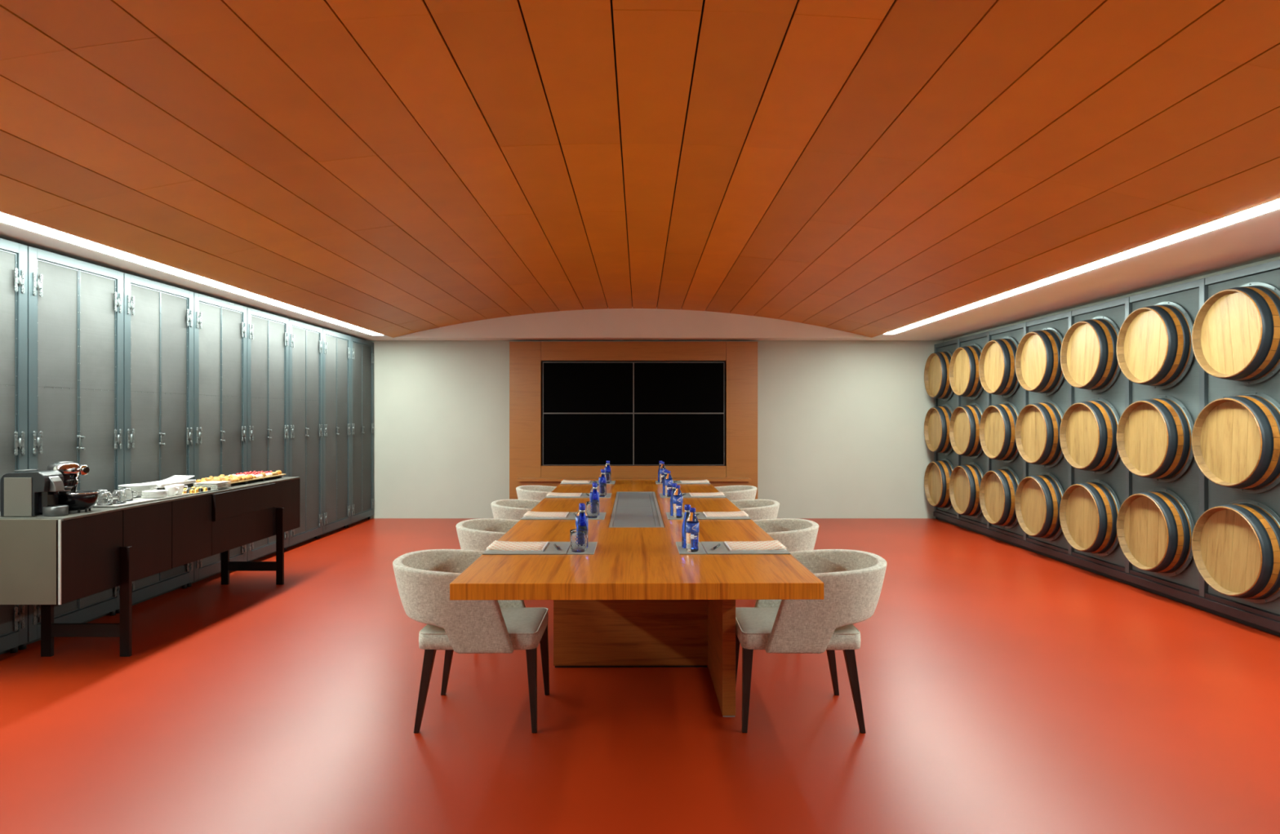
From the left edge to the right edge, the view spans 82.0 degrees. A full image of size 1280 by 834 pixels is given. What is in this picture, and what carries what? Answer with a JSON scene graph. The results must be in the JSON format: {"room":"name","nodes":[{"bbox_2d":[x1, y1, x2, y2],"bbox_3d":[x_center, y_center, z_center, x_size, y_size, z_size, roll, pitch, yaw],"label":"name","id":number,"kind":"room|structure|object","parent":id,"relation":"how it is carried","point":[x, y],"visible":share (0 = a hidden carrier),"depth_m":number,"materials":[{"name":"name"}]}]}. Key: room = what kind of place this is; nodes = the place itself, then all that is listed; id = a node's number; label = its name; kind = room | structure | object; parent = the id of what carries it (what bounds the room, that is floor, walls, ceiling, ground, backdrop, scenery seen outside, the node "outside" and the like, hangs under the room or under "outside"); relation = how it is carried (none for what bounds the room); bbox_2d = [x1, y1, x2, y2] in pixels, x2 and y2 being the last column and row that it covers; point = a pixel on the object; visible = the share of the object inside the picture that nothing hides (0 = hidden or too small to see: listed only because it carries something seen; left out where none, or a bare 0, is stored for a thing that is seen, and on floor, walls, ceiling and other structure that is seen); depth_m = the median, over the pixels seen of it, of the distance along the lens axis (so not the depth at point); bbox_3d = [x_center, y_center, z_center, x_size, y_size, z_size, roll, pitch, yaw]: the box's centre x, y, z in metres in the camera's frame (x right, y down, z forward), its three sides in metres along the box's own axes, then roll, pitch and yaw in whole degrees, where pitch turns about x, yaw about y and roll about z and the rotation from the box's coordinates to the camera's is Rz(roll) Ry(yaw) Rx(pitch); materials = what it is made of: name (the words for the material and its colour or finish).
{"room":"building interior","nodes":[
{"label":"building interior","id":0,"kind":"room"},
{"bbox_2d":[542,360,725,465],"bbox_3d":[-0.087,-0.051,10.059,2.511,1.429,0.082,0,0,0],"label":"video wall","id":1,"kind":"structure","parent":0,"point":[594,412],"depth_m":10.02,"materials":[{"name":"black glass"}]},
{"bbox_2d":[0,0,1279,340],"bbox_3d":[0.040,-1.302,3.482,8.520,0.495,13.565,0,0,0],"label":"ceiling","id":2,"kind":"structure","parent":0,"point":[873,169],"depth_m":3.65,"materials":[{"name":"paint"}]},
{"bbox_2d":[0,213,383,335],"bbox_3d":[-3.370,-1.085,4.890,0.140,0.070,9.180,0,0,0],"label":"strip light","id":3,"kind":"object","parent":2,"relation":"attached to","point":[4,218],"visible":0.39,"depth_m":5.05,"materials":[{"name":"paint"}]},
{"bbox_2d":[394,306,871,337],"bbox_3d":[-0.100,-1.265,9.814,6.380,0.418,0.032,0,0,0],"label":"ceiling bulkhead","id":4,"kind":"structure","parent":2,"relation":"attached to","point":[632,322],"depth_m":9.80,"materials":[{"name":"paint"}]},
{"bbox_2d":[884,199,1279,334],"bbox_3d":[3.160,-1.085,4.830,0.130,0.070,9.060,0,0,0],"label":"strip light","id":5,"kind":"object","parent":2,"relation":"attached to","point":[1274,205],"visible":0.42,"depth_m":4.77,"materials":[{"name":"paint"}]},
{"bbox_2d":[0,518,1279,833],"bbox_3d":[0.040,1.450,3.482,8.320,0.100,13.365,0,0,0],"label":"floor","id":6,"kind":"structure","parent":0,"point":[1005,688],"depth_m":3.34,"materials":[{"name":"red plastic"}]},
{"bbox_2d":[0,238,27,654],"bbox_3d":[-3.870,0.188,4.000,0.431,2.425,0.812,0,0,0],"label":"tall cabinet","id":7,"kind":"object","parent":6,"relation":"on","point":[13,255],"visible":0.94,"depth_m":4.32,"materials":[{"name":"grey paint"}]},
{"bbox_2d":[17,246,124,649],"bbox_3d":[-3.870,0.188,4.820,0.431,2.425,0.812,0,0,0],"label":"tall cabinet","id":8,"kind":"object","parent":6,"relation":"on","point":[76,307],"visible":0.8,"depth_m":4.81,"materials":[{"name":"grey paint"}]},
{"bbox_2d":[0,476,300,657],"bbox_3d":[-3.301,0.968,5.223,0.637,0.865,2.723,0,0,0],"label":"credenza","id":9,"kind":"object","parent":6,"relation":"on","point":[46,562],"visible":0.98,"depth_m":4.30,"materials":[{"name":"black paint"}]},
{"bbox_2d":[0,469,68,516],"bbox_3d":[-3.275,0.411,3.997,0.320,0.248,0.137,0,0,0],"label":"coffee machine","id":10,"kind":"object","parent":9,"relation":"on","point":[33,493],"visible":1,"depth_m":3.93,"materials":[{"name":"black plastic"}]},
{"bbox_2d":[36,505,68,516],"bbox_3d":[-3.176,0.509,3.998,0.123,0.052,0.102,0,0,0],"label":"drip tray","id":11,"kind":"object","parent":10,"relation":"on","point":[42,510],"depth_m":3.96,"materials":[{"name":"metal"}]},
{"bbox_2d":[46,461,98,512],"bbox_3d":[-3.215,0.393,4.160,0.279,0.284,0.188,0,0,0],"label":"stand mixer","id":12,"kind":"object","parent":9,"relation":"on","point":[77,500],"visible":0.77,"depth_m":4.12,"materials":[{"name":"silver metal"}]},
{"bbox_2d":[58,491,98,511],"bbox_3d":[-3.200,0.476,4.160,0.250,0.098,0.188,0,0,0],"label":"bowl","id":13,"kind":"object","parent":12,"relation":"on","point":[76,500],"depth_m":4.10,"materials":[{"name":"silver metal"}]},
{"bbox_2d":[92,498,156,507],"bbox_3d":[-3.252,0.529,4.522,0.335,0.012,0.355,0,0,0],"label":"serving tray","id":14,"kind":"object","parent":9,"relation":"on","point":[135,501],"visible":0.41,"depth_m":4.49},
{"bbox_2d":[96,491,113,505],"bbox_3d":[-3.194,0.486,4.402,0.094,0.083,0.081,0,0,-19],"label":"glass cup","id":15,"kind":"object","parent":14,"relation":"on","point":[105,498],"visible":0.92,"depth_m":4.37,"materials":[{"name":"glass"}]},
{"bbox_2d":[111,489,126,504],"bbox_3d":[-3.190,0.486,4.493,0.081,0.083,0.094,0,0,-2],"label":"glass cup","id":16,"kind":"object","parent":14,"relation":"on","point":[118,495],"visible":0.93,"depth_m":4.47,"materials":[{"name":"glass"}]},
{"bbox_2d":[120,487,137,501],"bbox_3d":[-3.233,0.486,4.635,0.094,0.083,0.081,0,0,2],"label":"glass cup","id":17,"kind":"object","parent":14,"relation":"on","point":[129,493],"visible":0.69,"depth_m":4.62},
{"bbox_2d":[136,493,191,500],"bbox_3d":[-3.160,0.529,4.878,0.170,0.012,0.335,0,0,0],"label":"serving tray","id":18,"kind":"object","parent":9,"relation":"on","point":[182,494],"visible":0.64,"depth_m":4.86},
{"bbox_2d":[164,484,179,496],"bbox_3d":[-3.129,0.493,4.928,0.092,0.068,0.079,0,0,-25],"label":"coffee cup","id":19,"kind":"object","parent":18,"relation":"on","point":[172,491],"visible":0.86,"depth_m":4.90,"materials":[{"name":"ceramic"}]},
{"bbox_2d":[156,483,194,489],"bbox_3d":[-3.385,0.512,5.280,0.150,0.045,0.380,0,0,0],"label":"box","id":20,"kind":"object","parent":9,"relation":"on","point":[191,485],"visible":0.16,"depth_m":5.39,"materials":[{"name":"black"}]},
{"bbox_2d":[145,475,195,488],"bbox_3d":[-3.385,0.462,5.280,0.160,0.056,0.400,0,0,0],"label":"napkin stack","id":21,"kind":"object","parent":20,"relation":"on","point":[175,479],"visible":0.78,"depth_m":5.33,"materials":[{"name":"white paper"}]},
{"bbox_2d":[194,474,285,487],"bbox_3d":[-3.275,0.519,6.040,0.280,0.032,0.960,0,0,0],"label":"serving board","id":22,"kind":"object","parent":9,"relation":"on","point":[279,476],"visible":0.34,"depth_m":6.09,"materials":[{"name":"ceramic"}]},
{"bbox_3d":[-3.370,0.528,4.940,0.220,0.014,0.220,0,0,0],"label":"dinner plate","id":23,"kind":"object","parent":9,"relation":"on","visible":0},
{"bbox_3d":[-3.370,0.518,4.940,0.220,0.014,0.220,0,0,0],"label":"dinner plate","id":24,"kind":"object","parent":23,"relation":"on","visible":0},
{"bbox_3d":[-3.370,0.509,4.940,0.220,0.014,0.220,0,0,0],"label":"dinner plate","id":25,"kind":"object","parent":24,"relation":"on","visible":0},
{"bbox_3d":[-3.370,0.499,4.940,0.220,0.015,0.220,0,0,0],"label":"dinner plate","id":26,"kind":"object","parent":25,"relation":"on","visible":0},
{"bbox_2d":[132,488,157,491],"bbox_3d":[-3.370,0.490,4.940,0.220,0.014,0.220,0,0,0],"label":"dinner plate","id":27,"kind":"object","parent":26,"relation":"on","point":[153,488],"visible":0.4,"depth_m":4.88,"materials":[{"name":"ceramic"}]},
{"bbox_2d":[117,486,157,490],"bbox_3d":[-3.370,0.480,4.940,0.220,0.014,0.220,0,0,0],"label":"dinner plate","id":28,"kind":"object","parent":27,"relation":"on","point":[153,486],"visible":0.45,"depth_m":4.88,"materials":[{"name":"ceramic"}]},
{"bbox_2d":[118,484,157,488],"bbox_3d":[-3.370,0.471,4.940,0.220,0.014,0.220,0,0,0],"label":"dinner plate","id":29,"kind":"object","parent":28,"relation":"on","point":[154,485],"visible":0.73,"depth_m":4.89,"materials":[{"name":"ceramic"}]},
{"bbox_2d":[118,483,156,487],"bbox_3d":[-3.370,0.461,4.940,0.220,0.014,0.220,0,0,0],"label":"dinner plate","id":30,"kind":"object","parent":29,"relation":"on","point":[137,485],"visible":0.95,"depth_m":4.96,"materials":[{"name":"ceramic"}]},
{"bbox_2d":[115,272,193,613],"bbox_3d":[-3.870,0.188,5.640,0.431,2.425,0.812,0,0,0],"label":"tall cabinet","id":31,"kind":"object","parent":6,"relation":"on","point":[158,317],"visible":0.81,"depth_m":5.61,"materials":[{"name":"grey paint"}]},
{"bbox_2d":[186,292,247,586],"bbox_3d":[-3.870,0.188,6.460,0.431,2.425,0.812,0,0,0],"label":"tall cabinet","id":32,"kind":"object","parent":6,"relation":"on","point":[220,326],"visible":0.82,"depth_m":6.42,"materials":[{"name":"grey metal"}]},
{"bbox_2d":[247,307,288,561],"bbox_3d":[-3.870,0.188,7.280,0.431,2.425,0.812,0,0,0],"label":"tall cabinet","id":33,"kind":"object","parent":6,"relation":"on","point":[268,334],"visible":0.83,"depth_m":7.26,"materials":[{"name":"grey metal"}]},
{"bbox_2d":[284,319,322,551],"bbox_3d":[-3.870,0.188,8.100,0.431,2.425,0.812,0,0,0],"label":"tall cabinet","id":34,"kind":"object","parent":6,"relation":"on","point":[305,340],"visible":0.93,"depth_m":8.11,"materials":[{"name":"grey metal"}]},
{"bbox_2d":[314,328,351,537],"bbox_3d":[-3.870,0.188,8.920,0.431,2.425,0.812,0,0,0],"label":"tall cabinet","id":35,"kind":"object","parent":6,"relation":"on","point":[336,347],"visible":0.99,"depth_m":8.90,"materials":[{"name":"grey metal"}]},
{"bbox_2d":[342,336,373,527],"bbox_3d":[-3.870,0.188,9.740,0.431,2.425,0.812,0,0,0],"label":"tall cabinet","id":36,"kind":"object","parent":6,"relation":"on","point":[362,350],"visible":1,"depth_m":9.71,"materials":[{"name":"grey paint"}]},
{"bbox_2d":[392,549,549,733],"bbox_3d":[-0.803,1.031,3.490,0.693,0.737,0.573,0,0,0],"label":"tub chair","id":37,"kind":"object","parent":6,"relation":"on","point":[424,578],"visible":0.8,"depth_m":3.26,"materials":[{"name":"beige fabric"}]},
{"bbox_2d":[455,518,519,551],"bbox_3d":[-0.795,1.031,4.620,0.693,0.737,0.573,0,0,0],"label":"tub chair","id":38,"kind":"object","parent":6,"relation":"on","point":[477,535],"visible":0.2,"depth_m":4.43,"materials":[{"name":"beige fabric"}]},
{"bbox_2d":[490,499,542,519],"bbox_3d":[-0.811,1.031,5.760,0.693,0.737,0.573,0,0,0],"label":"tub chair","id":39,"kind":"object","parent":6,"relation":"on","point":[513,509],"visible":0.3,"depth_m":5.56,"materials":[{"name":"beige fabric"}]},
{"bbox_2d":[515,485,556,500],"bbox_3d":[-0.823,1.031,6.980,0.693,0.737,0.573,0,0,0],"label":"tub chair","id":40,"kind":"object","parent":6,"relation":"on","point":[523,492],"visible":0.14,"depth_m":6.77,"materials":[{"name":"beige fabric"}]},
{"bbox_2d":[516,477,751,486],"bbox_3d":[-0.078,1.111,9.869,3.110,0.578,0.258,0,0,0],"label":"shelf","id":41,"kind":"object","parent":6,"relation":"on","point":[551,482],"visible":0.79,"depth_m":9.80,"materials":[{"name":"brown wood"}]},
{"bbox_2d":[449,480,823,716],"bbox_3d":[-0.029,1.017,5.110,1.430,0.766,4.600,0,0,0],"label":"conference table","id":42,"kind":"object","parent":6,"relation":"on","point":[637,602],"visible":0.88,"depth_m":3.76,"materials":[{"name":"brown wood"}]},
{"bbox_2d":[482,542,570,555],"bbox_3d":[-0.535,0.632,3.553,0.386,0.006,0.320,0,0,0],"label":"desk pad","id":43,"kind":"object","parent":42,"relation":"on","point":[563,547],"visible":0.5,"depth_m":3.43,"materials":[{"name":"grey leather"}]},
{"bbox_2d":[485,540,548,551],"bbox_3d":[-0.590,0.623,3.564,0.266,0.012,0.236,0,0,0],"label":"notepad","id":44,"kind":"object","parent":43,"relation":"on","point":[496,546],"visible":1,"depth_m":3.54,"materials":[{"name":"white paper"}]},
{"bbox_2d":[520,512,577,519],"bbox_3d":[-0.545,0.632,4.706,0.386,0.006,0.320,0,0,0],"label":"desk pad","id":45,"kind":"object","parent":42,"relation":"on","point":[571,516],"visible":0.27,"depth_m":4.55,"materials":[{"name":"grey leather"}]},
{"bbox_2d":[523,511,568,517],"bbox_3d":[-0.600,0.623,4.717,0.266,0.012,0.236,0,0,0],"label":"notepad","id":46,"kind":"object","parent":45,"relation":"on","point":[530,513],"visible":1,"depth_m":4.71,"materials":[{"name":"white paper"}]},
{"bbox_2d":[544,493,589,497],"bbox_3d":[-0.554,0.632,5.926,0.386,0.006,0.320,0,0,0],"label":"desk pad","id":47,"kind":"object","parent":42,"relation":"on","point":[583,495],"visible":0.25,"depth_m":5.82,"materials":[{"name":"grey leather"}]},
{"bbox_2d":[546,492,582,496],"bbox_3d":[-0.609,0.623,5.937,0.266,0.012,0.236,0,0,0],"label":"notepad","id":48,"kind":"object","parent":47,"relation":"on","point":[550,494],"visible":1,"depth_m":5.91,"materials":[{"name":"white paper"}]},
{"bbox_2d":[566,542,597,555],"bbox_3d":[-0.277,0.632,3.555,0.125,0.005,0.320,0,0,0],"label":"mat","id":49,"kind":"object","parent":42,"relation":"on","point":[590,550],"visible":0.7,"depth_m":3.45,"materials":[{"name":"grey leather"}]},
{"bbox_2d":[569,528,587,552],"bbox_3d":[-0.288,0.581,3.457,0.082,0.098,0.082,0,0,0],"label":"tumbler","id":50,"kind":"object","parent":49,"relation":"on","point":[578,537],"visible":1,"depth_m":3.42,"materials":[{"name":"clear glass"}]},
{"bbox_2d":[576,504,588,547],"bbox_3d":[-0.278,0.526,3.550,0.057,0.207,0.057,0,0,0],"label":"glass bottle","id":51,"kind":"object","parent":49,"relation":"on","point":[582,522],"visible":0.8,"depth_m":3.54,"materials":[{"name":"glass"}]},
{"bbox_2d":[588,512,605,519],"bbox_3d":[-0.286,0.632,4.708,0.125,0.005,0.320,0,0,0],"label":"mat","id":52,"kind":"object","parent":42,"relation":"on","point":[602,515],"visible":0.47,"depth_m":4.62,"materials":[{"name":"grey leather"}]},
{"bbox_2d":[586,501,599,518],"bbox_3d":[-0.297,0.581,4.610,0.082,0.098,0.082,0,0,0],"label":"tumbler","id":53,"kind":"object","parent":52,"relation":"on","point":[592,507],"visible":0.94,"depth_m":4.58,"materials":[{"name":"clear glass"}]},
{"bbox_2d":[590,483,599,515],"bbox_3d":[-0.288,0.526,4.703,0.057,0.207,0.057,0,0,-1],"label":"glass bottle","id":54,"kind":"object","parent":52,"relation":"on","point":[594,497],"visible":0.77,"depth_m":4.69,"materials":[{"name":"blue glass"}]},
{"bbox_2d":[599,493,611,497],"bbox_3d":[-0.295,0.632,5.928,0.125,0.005,0.320,0,0,0],"label":"mat","id":55,"kind":"object","parent":42,"relation":"on","point":[608,495],"visible":0.47,"depth_m":5.89,"materials":[{"name":"grey leather"}]},
{"bbox_2d":[596,484,606,497],"bbox_3d":[-0.307,0.581,5.830,0.082,0.098,0.082,0,0,0],"label":"tumbler","id":56,"kind":"object","parent":55,"relation":"on","point":[602,488],"visible":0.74,"depth_m":5.79,"materials":[{"name":"clear glass"}]},
{"bbox_2d":[659,493,671,497],"bbox_3d":[0.225,0.632,5.932,0.125,0.005,0.320,0,0,0],"label":"mat","id":57,"kind":"object","parent":42,"relation":"on","point":[660,494],"visible":0.47,"depth_m":5.83,"materials":[{"name":"grey leather"}]},
{"bbox_2d":[664,471,672,497],"bbox_3d":[0.227,0.528,5.827,0.063,0.202,0.064,0,0,0],"label":"water bottle","id":58,"kind":"object","parent":57,"relation":"on","point":[668,480],"visible":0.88,"depth_m":5.80,"materials":[{"name":"blue plastic"}]},
{"bbox_2d":[666,512,684,519],"bbox_3d":[0.234,0.632,4.712,0.125,0.005,0.320,0,0,0],"label":"mat","id":59,"kind":"object","parent":42,"relation":"on","point":[669,517],"visible":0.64,"depth_m":4.62,"materials":[{"name":"grey leather"}]},
{"bbox_2d":[670,483,676,515],"bbox_3d":[0.220,0.526,4.702,0.057,0.207,0.057,0,0,0],"label":"glass bottle","id":60,"kind":"object","parent":59,"relation":"on","point":[673,485],"visible":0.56,"depth_m":4.69,"materials":[{"name":"blue glass"}]},
{"bbox_2d":[672,484,683,518],"bbox_3d":[0.237,0.528,4.607,0.063,0.202,0.064,0,0,0],"label":"water bottle","id":61,"kind":"object","parent":59,"relation":"on","point":[677,500],"visible":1,"depth_m":4.58,"materials":[{"name":"blue plastic"}]},
{"bbox_2d":[675,542,706,554],"bbox_3d":[0.243,0.632,3.559,0.125,0.005,0.320,0,0,0],"label":"mat","id":62,"kind":"object","parent":42,"relation":"on","point":[682,551],"visible":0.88,"depth_m":3.47,"materials":[{"name":"grey leather"}]},
{"bbox_2d":[681,504,690,548],"bbox_3d":[0.230,0.526,3.549,0.057,0.207,0.057,0,0,0],"label":"glass bottle","id":63,"kind":"object","parent":62,"relation":"on","point":[686,507],"visible":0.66,"depth_m":3.53,"materials":[{"name":"blue glass"}]},
{"bbox_2d":[685,507,699,552],"bbox_3d":[0.246,0.528,3.454,0.063,0.202,0.064,0,0,0],"label":"water bottle","id":64,"kind":"object","parent":62,"relation":"on","point":[692,529],"visible":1,"depth_m":3.43,"materials":[{"name":"blue plastic"}]},
{"bbox_2d":[681,493,726,497],"bbox_3d":[0.483,0.632,5.934,0.386,0.006,0.320,0,0,0],"label":"desk pad","id":65,"kind":"object","parent":42,"relation":"on","point":[687,495],"visible":0.25,"depth_m":5.82,"materials":[{"name":"grey leather"}]},
{"bbox_2d":[688,492,724,496],"bbox_3d":[0.538,0.623,5.947,0.266,0.012,0.236,0,0,0],"label":"notepad","id":66,"kind":"object","parent":65,"relation":"on","point":[714,494],"visible":1,"depth_m":5.92,"materials":[{"name":"white paper"}]},
{"bbox_2d":[695,511,751,519],"bbox_3d":[0.493,0.632,4.714,0.386,0.006,0.320,0,0,0],"label":"desk pad","id":67,"kind":"object","parent":42,"relation":"on","point":[701,516],"visible":0.28,"depth_m":4.56,"materials":[{"name":"grey leather"}]},
{"bbox_2d":[702,511,748,517],"bbox_3d":[0.548,0.623,4.726,0.266,0.012,0.236,0,0,0],"label":"notepad","id":68,"kind":"object","parent":67,"relation":"on","point":[739,513],"visible":1,"depth_m":4.71,"materials":[{"name":"white paper"}]},
{"bbox_2d":[701,541,791,554],"bbox_3d":[0.502,0.632,3.561,0.386,0.006,0.320,0,0,0],"label":"desk pad","id":69,"kind":"object","parent":42,"relation":"on","point":[722,548],"visible":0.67,"depth_m":3.45,"materials":[{"name":"grey leather"}]},
{"bbox_2d":[724,540,786,551],"bbox_3d":[0.557,0.623,3.574,0.266,0.012,0.236,0,0,0],"label":"notepad","id":70,"kind":"object","parent":69,"relation":"on","point":[771,545],"visible":1,"depth_m":3.55,"materials":[{"name":"white paper"}]},
{"bbox_3d":[0.215,0.632,7.117,0.125,0.005,0.320,0,0,0],"label":"mat","id":71,"kind":"object","parent":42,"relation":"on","visible":0},
{"bbox_2d":[659,462,666,483],"bbox_3d":[0.218,0.528,7.012,0.063,0.202,0.064,0,0,0],"label":"water bottle","id":72,"kind":"object","parent":71,"relation":"on","point":[662,468],"visible":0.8,"depth_m":6.99,"materials":[{"name":"blue plastic"}]},
{"bbox_2d":[714,485,756,500],"bbox_3d":[0.758,1.031,6.979,0.693,0.737,0.573,0,0,0],"label":"tub chair","id":73,"kind":"object","parent":6,"relation":"on","point":[731,492],"visible":0.24,"depth_m":6.77,"materials":[{"name":"beige fabric"}]},
{"bbox_2d":[729,499,779,519],"bbox_3d":[0.738,1.031,5.760,0.693,0.737,0.573,0,0,0],"label":"tub chair","id":74,"kind":"object","parent":6,"relation":"on","point":[756,509],"visible":0.23,"depth_m":5.57,"materials":[{"name":"beige fabric"}]},
{"bbox_2d":[751,518,818,551],"bbox_3d":[0.763,1.031,4.621,0.693,0.737,0.573,0,0,-1],"label":"tub chair","id":75,"kind":"object","parent":6,"relation":"on","point":[794,534],"visible":0.2,"depth_m":4.43,"materials":[{"name":"beige fabric"}]},
{"bbox_2d":[735,549,886,733],"bbox_3d":[0.801,1.031,3.490,0.693,0.737,0.573,0,0,0],"label":"tub chair","id":76,"kind":"object","parent":6,"relation":"on","point":[852,580],"visible":0.81,"depth_m":3.26,"materials":[{"name":"beige fabric"}]},
{"bbox_2d":[933,259,1279,636],"bbox_3d":[4.123,0.200,6.907,0.150,2.400,6.495,0,0,0],"label":"rack","id":77,"kind":"object","parent":6,"relation":"on","point":[1197,388],"visible":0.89,"depth_m":6.06,"materials":[{"name":"metal"}]},
{"bbox_2d":[924,404,953,455],"bbox_3d":[3.989,0.168,9.810,0.183,0.680,0.680,0,0,0],"label":"wine barrel","id":78,"kind":"object","parent":77,"relation":"attached to","point":[936,424],"visible":0.9,"depth_m":9.73,"materials":[{"name":"brown wood"}]},
{"bbox_2d":[924,458,953,510],"bbox_3d":[3.991,0.893,9.810,0.183,0.690,0.690,0,-1,0],"label":"wine barrel","id":79,"kind":"object","parent":77,"relation":"attached to","point":[937,473],"visible":0.88,"depth_m":9.73,"materials":[{"name":"brown wood"}]},
{"bbox_2d":[924,350,953,400],"bbox_3d":[3.990,-0.555,9.810,0.183,0.680,0.680,0,0,0],"label":"wine barrel","id":80,"kind":"object","parent":77,"relation":"attached to","point":[936,371],"visible":0.86,"depth_m":9.74,"materials":[{"name":"brown wood"}]},
{"bbox_2d":[949,403,982,458],"bbox_3d":[3.992,0.168,8.995,0.183,0.680,0.680,0,0,0],"label":"wine barrel","id":81,"kind":"object","parent":77,"relation":"attached to","point":[965,420],"visible":0.88,"depth_m":8.91,"materials":[{"name":"brown wood"}]},
{"bbox_2d":[949,343,982,399],"bbox_3d":[3.990,-0.555,8.995,0.183,0.694,0.694,0,-1,0],"label":"wine barrel","id":82,"kind":"object","parent":77,"relation":"attached to","point":[964,377],"visible":0.9,"depth_m":8.91,"materials":[{"name":"brown wood"}]},
{"bbox_2d":[949,462,983,518],"bbox_3d":[3.991,0.893,8.995,0.183,0.688,0.688,0,1,0],"label":"wine barrel","id":83,"kind":"object","parent":77,"relation":"attached to","point":[964,495],"visible":0.92,"depth_m":8.91,"materials":[{"name":"brown wood"}]},
{"bbox_2d":[978,336,1019,397],"bbox_3d":[3.988,-0.555,8.175,0.183,0.680,0.680,0,0,0],"label":"wine barrel","id":84,"kind":"object","parent":77,"relation":"attached to","point":[997,360],"visible":0.93,"depth_m":8.09,"materials":[{"name":"brown wood"}]},
{"bbox_2d":[979,401,1019,462],"bbox_3d":[3.993,0.168,8.175,0.183,0.679,0.679,0,0,0],"label":"wine barrel","id":85,"kind":"object","parent":77,"relation":"attached to","point":[997,434],"visible":0.92,"depth_m":8.09,"materials":[{"name":"brown wood"}]},
{"bbox_2d":[979,466,1019,528],"bbox_3d":[3.993,0.893,8.175,0.183,0.687,0.687,0,1,0],"label":"wine barrel","id":86,"kind":"object","parent":77,"relation":"attached to","point":[997,492],"visible":0.91,"depth_m":8.09,"materials":[{"name":"brown wood"}]},
{"bbox_2d":[1014,472,1063,541],"bbox_3d":[3.987,0.893,7.360,0.183,0.679,0.679,0,0,0],"label":"wine barrel","id":87,"kind":"object","parent":77,"relation":"attached to","point":[1036,511],"visible":0.94,"depth_m":7.27,"materials":[{"name":"brown wood"}]},
{"bbox_2d":[1014,327,1064,395],"bbox_3d":[3.990,-0.555,7.360,0.183,0.680,0.680,0,0,0],"label":"wine barrel","id":88,"kind":"object","parent":77,"relation":"attached to","point":[1037,363],"visible":0.94,"depth_m":7.27,"materials":[{"name":"brown wood"}]},
{"bbox_2d":[1015,400,1063,467],"bbox_3d":[3.991,0.168,7.360,0.183,0.691,0.691,0,-1,0],"label":"wine barrel","id":89,"kind":"object","parent":77,"relation":"attached to","point":[1037,427],"visible":0.95,"depth_m":7.27,"materials":[{"name":"brown wood"}]},
{"bbox_2d":[1059,479,1119,556],"bbox_3d":[3.988,0.893,6.547,0.183,0.686,0.686,0,0,0],"label":"wine barrel","id":90,"kind":"object","parent":77,"relation":"attached to","point":[1086,513],"visible":0.95,"depth_m":6.45,"materials":[{"name":"brown wood"}]},
{"bbox_2d":[1059,397,1119,474],"bbox_3d":[3.989,0.168,6.547,0.183,0.679,0.679,0,0,0],"label":"wine barrel","id":91,"kind":"object","parent":77,"relation":"attached to","point":[1087,430],"visible":0.97,"depth_m":6.45,"materials":[{"name":"brown wood"}]},
{"bbox_2d":[1060,315,1120,392],"bbox_3d":[3.995,-0.555,6.547,0.183,0.680,0.680,0,0,0],"label":"wine barrel","id":92,"kind":"object","parent":77,"relation":"attached to","point":[1088,360],"visible":0.97,"depth_m":6.46,"materials":[{"name":"brown wood"}]},
{"bbox_2d":[1116,395,1193,482],"bbox_3d":[3.989,0.168,5.730,0.183,0.689,0.689,0,1,0],"label":"wine barrel","id":93,"kind":"object","parent":77,"relation":"attached to","point":[1148,439],"visible":0.98,"depth_m":5.63,"materials":[{"name":"brown wood"}]},
{"bbox_2d":[1116,488,1194,576],"bbox_3d":[3.989,0.893,5.730,0.183,0.697,0.697,0,1,0],"label":"wine barrel","id":94,"kind":"object","parent":77,"relation":"attached to","point":[1148,530],"visible":1,"depth_m":5.63,"materials":[{"name":"brown wood"}]},
{"bbox_2d":[1116,302,1194,389],"bbox_3d":[3.988,-0.555,5.730,0.183,0.680,0.680,0,0,0],"label":"wine barrel","id":95,"kind":"object","parent":77,"relation":"attached to","point":[1150,340],"visible":0.98,"depth_m":5.63,"materials":[{"name":"brown wood"}]},
{"bbox_2d":[1191,499,1279,603],"bbox_3d":[3.993,0.893,4.915,0.183,0.680,0.680,0,0,0],"label":"wine barrel","id":96,"kind":"object","parent":77,"relation":"attached to","point":[1238,557],"visible":1,"depth_m":4.85,"materials":[{"name":"brown wood"}]},
{"bbox_2d":[1191,282,1279,385],"bbox_3d":[3.993,-0.555,4.915,0.183,0.680,0.680,0,0,0],"label":"wine barrel","id":97,"kind":"object","parent":77,"relation":"attached to","point":[1234,336],"visible":1,"depth_m":4.85,"materials":[{"name":"brown wood"}]},
{"bbox_2d":[1191,391,1279,493],"bbox_3d":[3.993,0.168,4.915,0.183,0.679,0.679,0,0,0],"label":"wine barrel","id":98,"kind":"object","parent":77,"relation":"attached to","point":[1234,441],"visible":1,"depth_m":4.85,"materials":[{"name":"brown wood"}]},
{"bbox_2d":[367,340,944,518],"bbox_3d":[0.040,0.000,10.215,8.520,3.000,0.100,0,0,0],"label":"wall","id":99,"kind":"structure","parent":0,"point":[841,423],"depth_m":10.17,"materials":[{"name":"paint"}]},
{"bbox_2d":[509,342,757,499],"bbox_3d":[-0.087,0.188,10.082,3.374,2.425,0.163,0,0,0],"label":"wall panel","id":100,"kind":"object","parent":99,"relation":"attached to","point":[526,358],"visible":0.47,"depth_m":10.00,"materials":[{"name":"brown wood"}]},
{"bbox_2d":[944,256,1279,342],"bbox_3d":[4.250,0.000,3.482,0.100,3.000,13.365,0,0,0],"label":"beam","id":101,"kind":"structure","parent":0,"point":[1278,257],"depth_m":6.17,"materials":[{"name":"paint"}]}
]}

